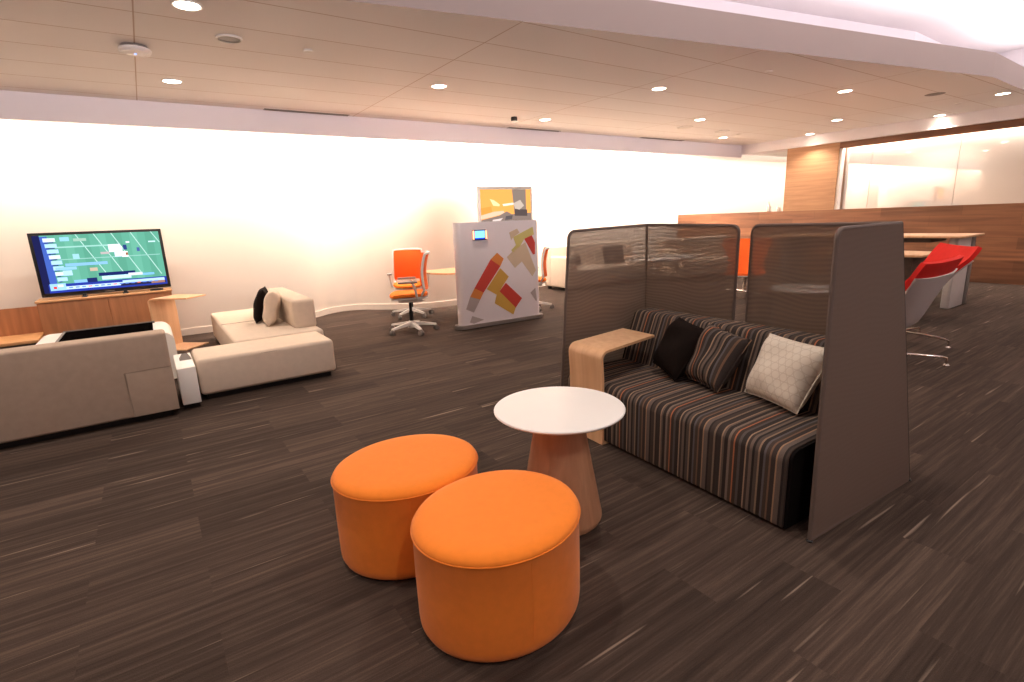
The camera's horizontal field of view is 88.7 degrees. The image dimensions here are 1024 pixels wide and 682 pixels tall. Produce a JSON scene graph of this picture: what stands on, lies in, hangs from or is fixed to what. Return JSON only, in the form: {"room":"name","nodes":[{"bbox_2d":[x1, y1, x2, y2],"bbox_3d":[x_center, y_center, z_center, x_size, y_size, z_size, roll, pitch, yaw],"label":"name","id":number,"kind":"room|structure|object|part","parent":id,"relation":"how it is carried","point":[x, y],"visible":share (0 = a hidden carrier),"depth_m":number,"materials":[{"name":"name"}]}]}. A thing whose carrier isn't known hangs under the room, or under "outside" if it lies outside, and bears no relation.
{"room":"office lounge","nodes":[
{"label":"office lounge","id":0,"kind":"room"},
{"bbox_2d":[0,119,785,328],"bbox_3d":[1.061,-2.724,11.387,25.030,2.950,1.270,-12,16,-37],"label":"wall","id":1,"kind":"structure","parent":0,"point":[322,219],"depth_m":8.24,"materials":[{"name":"paint"}]},
{"bbox_2d":[181,283,545,335],"bbox_3d":[1.116,-1.337,11.707,25.033,0.100,1.326,-12,16,-37],"label":"baseboard","id":2,"kind":"structure","parent":1,"relation":"attached to","point":[203,329],"depth_m":9.06,"materials":[{"name":"paint"}]},
{"bbox_2d":[476,186,532,221],"bbox_3d":[-0.090,-1.276,7.689,0.910,1.900,0.340,-10,15,-31],"label":"wall display","id":3,"kind":"object","parent":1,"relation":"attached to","point":[494,203],"visible":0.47,"depth_m":7.45,"materials":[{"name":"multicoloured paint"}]},
{"bbox_2d":[0,277,1023,681],"bbox_3d":[4.235,-0.370,7.248,25.000,0.001,15.000,-11,16,-33],"label":"floor","id":4,"kind":"structure","parent":0,"point":[201,543],"depth_m":2.37,"materials":[{"name":"carpet"}]},
{"bbox_2d":[0,306,43,348],"bbox_3d":[-6.841,0.142,5.578,2.800,0.625,0.660,-11,16,-33],"label":"base cabinet","id":5,"kind":"object","parent":4,"relation":"on","point":[19,327],"visible":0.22,"depth_m":6.39,"materials":[{"name":"brown wood"}]},
{"bbox_2d":[0,329,179,449],"bbox_3d":[-3.906,0.380,3.902,2.318,0.693,0.896,-11,16,-33],"label":"lounge sofa","id":6,"kind":"object","parent":4,"relation":"on","point":[48,391],"visible":1,"depth_m":3.87,"materials":[{"name":"beige fabric"}]},
{"bbox_2d":[34,287,171,335],"bbox_3d":[-5.229,-0.267,6.876,1.400,0.705,0.365,-11,16,-33],"label":"media cabinet","id":7,"kind":"object","parent":4,"relation":"on","point":[57,314],"visible":0.61,"depth_m":6.62,"materials":[{"name":"brown wood"}]},
{"bbox_3d":[-5.417,-0.197,6.551,0.682,0.612,0.018,-11,16,-33],"label":"door","id":8,"kind":"part","parent":7,"relation":"part of","materials":[{"name":"brown wood"}]},
{"bbox_2d":[27,229,170,297],"bbox_3d":[-5.187,-0.991,6.660,1.336,0.800,0.160,-11,16,-33],"label":"television","id":9,"kind":"object","parent":7,"relation":"on","point":[83,262],"visible":1,"depth_m":6.62,"materials":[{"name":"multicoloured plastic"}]},
{"bbox_3d":[-4.852,-0.307,6.926,0.682,0.612,0.018,-11,16,-33],"label":"door","id":10,"kind":"part","parent":7,"relation":"part of","materials":[{"name":"brown wood"}]},
{"bbox_2d":[36,321,176,378],"bbox_3d":[-4.032,0.158,5.254,1.120,0.522,0.800,-11,16,-33],"label":"coffee table","id":11,"kind":"object","parent":4,"relation":"on","point":[149,325],"visible":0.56,"depth_m":5.22,"materials":[{"name":"white paint"}]},
{"bbox_2d":[148,294,208,350],"bbox_3d":[-4.215,-0.244,6.704,0.528,0.660,0.400,0,13,11],"label":"side table","id":12,"kind":"object","parent":4,"relation":"on","point":[163,309],"visible":0.77,"depth_m":6.74,"materials":[{"name":"brown wood"}]},
{"bbox_2d":[173,353,201,408],"bbox_3d":[-2.856,0.345,4.608,0.134,0.360,0.640,-11,16,-33],"label":"base cabinet","id":13,"kind":"object","parent":4,"relation":"on","point":[186,373],"visible":0.99,"depth_m":4.36,"materials":[{"name":"white paint"}]},
{"bbox_2d":[179,353,190,360],"bbox_3d":[-2.885,0.133,4.618,0.090,0.050,0.120,-11,16,-33],"label":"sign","id":14,"kind":"object","parent":13,"relation":"on","point":[184,356],"visible":1,"depth_m":4.59,"materials":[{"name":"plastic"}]},
{"bbox_2d":[191,331,335,398],"bbox_3d":[-2.388,0.209,5.083,1.170,0.372,0.580,-11,16,-33],"label":"upholstered bench","id":15,"kind":"object","parent":4,"relation":"on","point":[233,368],"visible":0.94,"depth_m":4.86,"materials":[{"name":"beige fabric"}]},
{"bbox_2d":[211,287,323,344],"bbox_3d":[-3.047,-0.223,6.360,0.870,0.685,2.310,-11,16,-33],"label":"seat","id":16,"kind":"object","parent":4,"relation":"on","point":[296,315],"visible":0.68,"depth_m":5.82,"materials":[{"name":"beige fabric"}]},
{"bbox_2d":[253,286,267,322],"bbox_3d":[-2.991,-0.436,6.238,0.189,0.384,0.420,-7,14,-19],"label":"throw pillow","id":17,"kind":"object","parent":16,"relation":"on","point":[258,306],"visible":0.68,"depth_m":6.07,"materials":[{"name":"black fabric"}]},
{"bbox_3d":[-3.042,-0.097,6.389,0.870,0.325,2.310,-11,16,-33],"label":"seat","id":18,"kind":"part","parent":16,"relation":"part of","materials":[{"name":"beige fabric"}]},
{"bbox_2d":[262,288,280,326],"bbox_3d":[-2.764,-0.397,6.033,0.209,0.388,0.424,-6,14,-17],"label":"throw pillow","id":19,"kind":"object","parent":16,"relation":"on","point":[272,300],"visible":1,"depth_m":5.87,"materials":[{"name":"beige fabric"}]},
{"bbox_3d":[-2.707,-0.423,6.366,0.240,0.325,1.520,-11,16,-33],"label":"backrest","id":20,"kind":"part","parent":16,"relation":"part of","materials":[{"name":"beige fabric"}]},
{"bbox_2d":[331,434,477,579],"bbox_3d":[-0.467,0.730,2.404,0.662,0.424,0.592,-12,16,-36],"label":"pouf","id":21,"kind":"object","parent":4,"relation":"on","point":[379,488],"visible":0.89,"depth_m":2.16,"materials":[{"name":"orange fabric"}]},
{"bbox_2d":[387,248,433,319],"bbox_3d":[-1.615,-0.919,8.284,0.680,1.054,0.651,-5,13,-10],"label":"chair","id":22,"kind":"object","parent":4,"relation":"on","point":[405,262],"visible":0.66,"depth_m":8.37,"materials":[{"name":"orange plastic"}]},
{"bbox_3d":[-1.608,-0.888,8.248,0.509,0.072,0.488,-5,13,-10],"label":"seat","id":23,"kind":"part","parent":22,"relation":"part of","materials":[{"name":"orange fabric"}]},
{"bbox_3d":[-1.652,-1.158,8.370,0.524,0.625,0.265,-5,13,-10],"label":"frame","id":24,"kind":"part","parent":22,"relation":"part of","materials":[{"name":"white plastic"}]},
{"bbox_3d":[-1.662,-1.226,8.402,0.466,0.456,0.139,-5,13,-10],"label":"backrest","id":25,"kind":"part","parent":22,"relation":"part of","materials":[{"name":"orange fabric"}]},
{"bbox_2d":[389,251,439,335],"bbox_3d":[-1.353,-0.659,7.079,0.676,1.074,0.706,-5,13,-12],"label":"chair","id":26,"kind":"object","parent":4,"relation":"on","point":[412,295],"visible":1,"depth_m":6.96,"materials":[{"name":"orange fabric"},{"name":"white plastic"},{"name":"black plastic"}]},
{"bbox_3d":[-1.396,-0.634,7.077,0.506,0.073,0.528,-5,13,-12],"label":"seat","id":27,"kind":"part","parent":26,"relation":"part of","materials":[{"name":"orange fabric"}]},
{"bbox_3d":[-1.271,-0.639,6.837,0.082,0.261,0.146,-5,13,-12],"label":"armrest","id":28,"kind":"part","parent":26,"relation":"part of","materials":[{"name":"white plastic"}]},
{"bbox_3d":[-1.220,-0.885,7.062,0.275,0.637,0.544,-5,13,-12],"label":"frame","id":29,"kind":"part","parent":26,"relation":"part of","materials":[{"name":"white plastic"}]},
{"bbox_3d":[-1.175,-0.947,7.058,0.144,0.464,0.484,-5,13,-12],"label":"backrest","id":30,"kind":"part","parent":26,"relation":"part of","materials":[{"name":"orange fabric"}]},
{"bbox_2d":[426,268,454,274],"bbox_3d":[-0.658,-0.727,8.008,1.220,0.730,0.940,-11,16,-33],"label":"meeting table","id":31,"kind":"object","parent":4,"relation":"on","point":[448,271],"visible":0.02,"depth_m":7.71,"materials":[{"name":"brown wood"}]},
{"bbox_2d":[410,470,580,662],"bbox_3d":[-0.048,0.810,1.988,0.592,0.424,0.662,10,18,41],"label":"pouf","id":32,"kind":"object","parent":4,"relation":"on","point":[497,553],"visible":1,"depth_m":1.75,"materials":[{"name":"orange fabric"}]},
{"bbox_2d":[452,220,542,329],"bbox_3d":[-0.189,-0.948,7.344,1.421,1.425,0.216,-10,15,-31],"label":"display board","id":33,"kind":"object","parent":4,"relation":"on","point":[497,283],"visible":1,"depth_m":7.23,"materials":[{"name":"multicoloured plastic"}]},
{"bbox_2d":[472,229,486,240],"bbox_3d":[-0.433,-1.412,6.978,0.212,0.135,0.026,-10,15,-31],"label":"panel","id":34,"kind":"object","parent":33,"relation":"attached to","point":[476,234],"visible":1,"depth_m":6.97,"materials":[{"name":"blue plastic"}]},
{"bbox_2d":[538,246,553,311],"bbox_3d":[0.365,-1.009,8.459,0.614,0.995,0.642,-1,13,4],"label":"chair","id":35,"kind":"object","parent":4,"relation":"on","point":[541,279],"visible":0.44,"depth_m":8.26,"materials":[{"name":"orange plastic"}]},
{"bbox_3d":[0.326,-0.988,8.468,0.460,0.068,0.480,-1,13,4],"label":"seat","id":36,"kind":"part","parent":35,"relation":"part of","materials":[{"name":"orange fabric"}]},
{"bbox_3d":[0.532,-1.264,8.391,0.131,0.430,0.440,-1,13,4],"label":"backrest","id":37,"kind":"part","parent":35,"relation":"part of","materials":[{"name":"orange fabric"}]},
{"bbox_3d":[0.490,-1.210,8.407,0.250,0.590,0.495,-1,13,4],"label":"frame","id":38,"kind":"part","parent":35,"relation":"part of","materials":[{"name":"white plastic"}]},
{"bbox_2d":[545,245,566,288],"bbox_3d":[1.890,-1.643,11.190,2.400,0.870,0.850,-11,16,-33],"label":"sofa","id":39,"kind":"object","parent":4,"relation":"on","point":[556,256],"visible":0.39,"depth_m":10.65,"materials":[{"name":"beige fabric"}]},
{"bbox_3d":[1.033,-1.384,10.515,0.170,0.620,0.650,-11,16,-33],"label":"armrest","id":40,"kind":"part","parent":39,"relation":"part of","materials":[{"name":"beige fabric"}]},
{"bbox_2d":[494,386,625,535],"bbox_3d":[0.233,0.591,2.540,0.616,0.579,0.616,-11,16,-33],"label":"round table","id":41,"kind":"object","parent":4,"relation":"on","point":[559,419],"visible":0.81,"depth_m":2.42,"materials":[{"name":"white laminate"}]},
{"bbox_2d":[569,328,653,444],"bbox_3d":[0.701,0.290,3.639,0.584,0.628,0.425,-10,15,-30],"label":"side table","id":42,"kind":"object","parent":4,"relation":"on","point":[586,356],"visible":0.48,"depth_m":3.45,"materials":[{"name":"brown wood"}]},
{"bbox_2d":[560,224,739,386],"bbox_3d":[0.928,-0.095,3.605,0.973,1.378,0.897,-11,16,-33],"label":"mesh screen","id":43,"kind":"object","parent":4,"relation":"on","point":[613,273],"visible":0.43,"depth_m":3.72,"materials":[{"name":"brown"}]},
{"bbox_2d":[568,307,824,528],"bbox_3d":[1.170,0.307,3.206,0.859,0.755,1.620,-10,15,-30],"label":"striped sofa","id":44,"kind":"object","parent":4,"relation":"on","point":[751,452],"visible":0.67,"depth_m":2.83,"materials":[{"name":"fabric"}]},
{"bbox_2d":[653,317,703,380],"bbox_3d":[1.072,0.038,3.398,0.234,0.355,0.379,-6,14,-15],"label":"throw pillow","id":45,"kind":"object","parent":44,"relation":"on","point":[678,343],"visible":0.88,"depth_m":3.29,"materials":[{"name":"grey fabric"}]},
{"bbox_3d":[1.176,0.179,3.676,0.335,0.719,0.774,-10,15,-30],"label":"backrest","id":46,"kind":"part","parent":44,"relation":"part of","materials":[{"name":"fabric"}]},
{"bbox_2d":[682,323,751,392],"bbox_3d":[1.228,0.084,3.187,0.250,0.352,0.358,-6,14,-14],"label":"throw pillow","id":47,"kind":"object","parent":44,"relation":"on","point":[718,352],"visible":0.97,"depth_m":3.08,"materials":[{"name":"fabric"}]},
{"bbox_3d":[1.597,0.318,3.010,0.335,0.719,0.818,-10,15,-30],"label":"backrest","id":48,"kind":"part","parent":44,"relation":"part of","materials":[{"name":"fabric"}]},
{"bbox_2d":[744,333,823,413],"bbox_3d":[1.470,0.162,2.820,0.225,0.346,0.429,-7,14,-20],"label":"throw pillow","id":49,"kind":"object","parent":44,"relation":"on","point":[785,372],"visible":0.92,"depth_m":2.74,"materials":[{"name":"beige fabric"}]},
{"bbox_3d":[1.479,0.632,2.505,0.550,0.389,0.014,-10,15,-30],"label":"panel","id":50,"kind":"part","parent":44,"relation":"part of","materials":[{"name":"black fabric"}]},
{"bbox_2d":[737,238,749,291],"bbox_3d":[3.962,-1.240,8.882,0.800,0.972,0.825,3,14,23],"label":"swivel chair","id":51,"kind":"object","parent":4,"relation":"on","point":[744,248],"visible":0.24,"depth_m":9.02,"materials":[{"name":"orange fabric"}]},
{"bbox_2d":[745,221,910,542],"bbox_3d":[1.434,0.077,2.799,0.976,1.370,1.008,-11,16,-33],"label":"mesh screen","id":52,"kind":"object","parent":4,"relation":"on","point":[843,282],"visible":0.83,"depth_m":2.48,"materials":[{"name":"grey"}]},
{"bbox_2d":[904,251,931,280],"bbox_3d":[4.899,-0.776,7.044,0.700,0.830,1.150,-11,16,-33],"label":"table","id":53,"kind":"object","parent":4,"relation":"on","point":[912,259],"visible":0.17,"depth_m":6.48,"materials":[{"name":"brown wood"}]},
{"bbox_2d":[905,255,963,366],"bbox_3d":[3.427,-0.262,4.742,0.976,0.989,0.793,-11,16,-34],"label":"swivel chair","id":54,"kind":"object","parent":4,"relation":"on","point":[922,287],"visible":0.49,"depth_m":4.36,"materials":[{"name":"plastic"}]},
{"bbox_3d":[3.707,0.159,4.780,0.478,0.108,0.026,1,13,13],"label":"leg","id":55,"kind":"part","parent":54,"relation":"part of","materials":[{"name":"silver metal"}]},
{"bbox_2d":[905,242,981,348],"bbox_3d":[4.249,-0.498,5.546,0.784,1.020,0.760,1,14,14],"label":"swivel chair","id":56,"kind":"object","parent":4,"relation":"on","point":[942,251],"visible":0.3,"depth_m":5.41,"materials":[{"name":"red fabric"}]},
{"bbox_3d":[4.404,-0.102,5.777,0.410,0.110,0.022,-10,15,-29],"label":"leg","id":57,"kind":"part","parent":56,"relation":"part of","materials":[{"name":"silver metal"}]},
{"bbox_3d":[4.322,-0.027,5.467,0.022,0.110,0.410,-10,15,-29],"label":"leg","id":58,"kind":"part","parent":56,"relation":"part of","materials":[{"name":"silver metal"}]},
{"bbox_2d":[904,233,984,308],"bbox_3d":[5.550,-1.185,8.324,0.840,0.995,2.690,-11,16,-33],"label":"table","id":59,"kind":"object","parent":4,"relation":"on","point":[954,292],"visible":0.48,"depth_m":7.32,"materials":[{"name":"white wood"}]},
{"bbox_3d":[6.208,-0.963,7.326,0.520,0.965,0.100,-11,16,-33],"label":"leg","id":60,"kind":"part","parent":59,"relation":"part of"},
{"bbox_3d":[6.493,-1.016,7.503,0.120,0.965,0.100,-11,16,-33],"label":"leg","id":61,"kind":"part","parent":59,"relation":"part of","materials":[{"name":"grey plastic"}]},
{"bbox_2d":[0,0,1023,162],"bbox_3d":[4.120,-3.241,6.578,25.000,0.001,15.000,-11,16,-33],"label":"ceiling","id":62,"kind":"structure","parent":0,"point":[368,60],"depth_m":5.44,"materials":[{"name":"white paint"}]},
{"bbox_2d":[117,42,151,56],"bbox_3d":[-3.099,-2.389,4.305,0.236,0.062,0.236,-11,16,-33],"label":"ceiling sensor","id":63,"kind":"object","parent":62,"relation":"attached to","point":[127,48],"visible":1,"depth_m":4.25,"materials":[{"name":"grey plastic"}]},
{"bbox_2d":[161,79,182,83],"bbox_3d":[-3.462,-2.642,5.335,0.196,0.008,0.196,-11,16,-33],"label":"recessed light","id":64,"kind":"object","parent":62,"relation":"in","point":[169,81],"visible":1,"depth_m":5.33,"materials":[{"name":"white"}]},
{"bbox_2d":[170,0,203,11],"bbox_3d":[-2.209,-2.279,3.562,0.196,0.008,0.196,-11,16,-33],"label":"recessed light","id":65,"kind":"object","parent":62,"relation":"in","point":[186,5],"visible":1,"depth_m":3.56,"materials":[{"name":"white plastic"}]},
{"bbox_2d":[215,34,242,43],"bbox_3d":[-2.270,-2.424,4.204,0.196,0.014,0.196,-11,16,-33],"label":"ceiling speaker","id":66,"kind":"object","parent":62,"relation":"attached to","point":[226,38],"visible":1,"depth_m":4.19,"materials":[{"name":"grey plastic"}]},
{"bbox_2d":[263,108,348,115],"bbox_3d":[-2.740,-3.070,7.040,1.100,0.008,0.070,-11,16,-33],"label":"ceiling vent","id":67,"kind":"object","parent":62,"relation":"in","point":[264,108],"visible":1,"depth_m":7.02,"materials":[{"name":"grey plastic"}]},
{"bbox_2d":[303,49,312,52],"bbox_3d":[-1.777,-2.529,4.565,0.080,0.013,0.080,-11,16,-33],"label":"cap","id":68,"kind":"object","parent":62,"relation":"attached to","point":[304,50],"visible":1,"depth_m":4.55,"materials":[{"name":"white plastic"}]},
{"bbox_2d":[0,90,741,157],"bbox_3d":[-1.538,-3.197,7.966,17.200,0.275,0.050,-11,16,-33],"label":"soffit","id":69,"kind":"structure","parent":62,"relation":"attached to","point":[14,105],"depth_m":7.05,"materials":[{"name":"paint"}]},
{"bbox_2d":[430,84,447,88],"bbox_3d":[-0.830,-2.891,5.952,0.196,0.008,0.196,-11,16,-33],"label":"recessed light","id":70,"kind":"object","parent":62,"relation":"in","point":[436,86],"visible":1,"depth_m":5.95,"materials":[{"name":"white"}]},
{"bbox_2d":[508,127,558,131],"bbox_3d":[0.396,-3.682,9.124,1.130,0.008,0.070,-11,16,-33],"label":"ceiling vent","id":71,"kind":"object","parent":62,"relation":"in","point":[508,127],"visible":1,"depth_m":9.10,"materials":[{"name":"grey plastic"}]},
{"bbox_2d":[651,87,666,90],"bbox_3d":[1.822,-3.124,6.493,0.196,0.008,0.196,-11,16,-33],"label":"recessed light","id":72,"kind":"object","parent":62,"relation":"in","point":[655,88],"visible":1,"depth_m":6.48,"materials":[{"name":"white"}]},
{"bbox_2d":[641,137,684,140],"bbox_3d":[3.150,-4.219,10.954,1.330,0.008,0.070,-11,16,-33],"label":"ceiling vent","id":73,"kind":"object","parent":62,"relation":"in","point":[641,137],"visible":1,"depth_m":10.99,"materials":[{"name":"grey plastic"}]},
{"bbox_2d":[677,126,692,128],"bbox_3d":[3.143,-3.881,9.519,0.276,0.014,0.276,-11,16,-33],"label":"ceiling vent","id":74,"kind":"object","parent":62,"relation":"in","point":[681,127],"visible":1,"depth_m":9.49,"materials":[{"name":"white plastic"}]},
{"bbox_2d":[347,0,1023,89],"bbox_3d":[0.615,-2.722,4.338,16.912,0.280,0.480,-8,14,-24],"label":"ceiling edge","id":75,"kind":"structure","parent":62,"relation":"attached to","point":[651,18],"depth_m":4.87,"materials":[{"name":"paint"}]},
{"bbox_2d":[715,130,729,132],"bbox_3d":[4.079,-4.071,10.176,0.276,0.014,0.276,-11,16,-33],"label":"ceiling vent","id":76,"kind":"object","parent":62,"relation":"in","point":[719,131],"visible":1,"depth_m":10.15,"materials":[{"name":"white plastic"}]},
{"bbox_2d":[836,89,852,92],"bbox_3d":[4.485,-3.362,7.058,0.196,0.008,0.196,-11,16,-33],"label":"recessed light","id":77,"kind":"object","parent":62,"relation":"in","point":[847,90],"visible":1,"depth_m":7.06,"materials":[{"name":"white"}]},
{"bbox_2d":[741,104,1023,155],"bbox_3d":[9.079,-3.671,8.031,0.520,0.210,11.850,-11,16,-33],"label":"soffit","id":78,"kind":"structure","parent":62,"relation":"attached to","point":[1016,111],"depth_m":10.08,"materials":[{"name":"paint"}]},
{"bbox_2d":[924,92,945,95],"bbox_3d":[6.046,-3.528,7.490,0.240,0.006,0.240,-11,16,-33],"label":"ceiling vent","id":79,"kind":"object","parent":62,"relation":"in","point":[938,93],"visible":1,"depth_m":7.48,"materials":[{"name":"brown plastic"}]},
{"bbox_2d":[994,92,1011,95],"bbox_3d":[7.167,-3.607,7.648,0.196,0.008,0.196,-11,16,-33],"label":"recessed light","id":80,"kind":"object","parent":62,"relation":"in","point":[1004,93],"visible":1,"depth_m":7.63,"materials":[{"name":"white"}]},
{"bbox_2d":[783,142,839,210],"bbox_3d":[6.743,-3.617,11.673,0.400,1.366,1.110,-11,16,-33],"label":"wall panel","id":81,"kind":"object","parent":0,"point":[811,171],"visible":0.79,"depth_m":11.53,"materials":[{"name":"brown wood"}]},
{"bbox_2d":[652,0,1023,66],"bbox_3d":[2.093,-2.543,2.237,16.700,0.770,10.070,-11,16,-33],"label":"ceiling","id":82,"kind":"structure","parent":0,"point":[997,26],"depth_m":6.51,"materials":[{"name":"paint"}]},
{"bbox_2d":[678,118,1023,284],"bbox_3d":[8.557,-2.376,9.069,0.140,2.740,13.690,-11,16,-33],"label":"wall","id":83,"kind":"structure","parent":0,"point":[1000,260],"depth_m":9.64,"materials":[{"name":"brown wood"}]},
{"bbox_2d":[766,202,770,211],"bbox_3d":[6.125,-3.194,12.490,0.100,0.220,0.100,-11,16,-33],"label":"bottle","id":84,"kind":"object","parent":83,"relation":"on","point":[768,209],"visible":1,"depth_m":12.46,"materials":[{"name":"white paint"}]},
{"bbox_2d":[834,148,845,208],"bbox_3d":[6.978,-3.441,11.152,0.120,1.241,0.055,-11,16,-33],"label":"door frame","id":85,"kind":"structure","parent":83,"relation":"attached to","point":[842,150],"depth_m":11.12,"materials":[{"name":"white metal"}]},
{"bbox_2d":[840,134,962,208],"bbox_3d":[9.861,-2.172,7.509,0.085,2.950,9.625,-11,16,-33],"label":"window frame","id":86,"kind":"structure","parent":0,"point":[962,134],"depth_m":11.17,"materials":[{"name":"paint"}]},
{"bbox_2d":[841,126,1023,208],"bbox_3d":[9.813,-2.690,7.335,0.012,1.440,9.562,-11,16,-33],"label":"window","id":87,"kind":"structure","parent":86,"relation":"in","point":[918,172],"depth_m":9.85,"materials":[{"name":"glass"}]}
]}

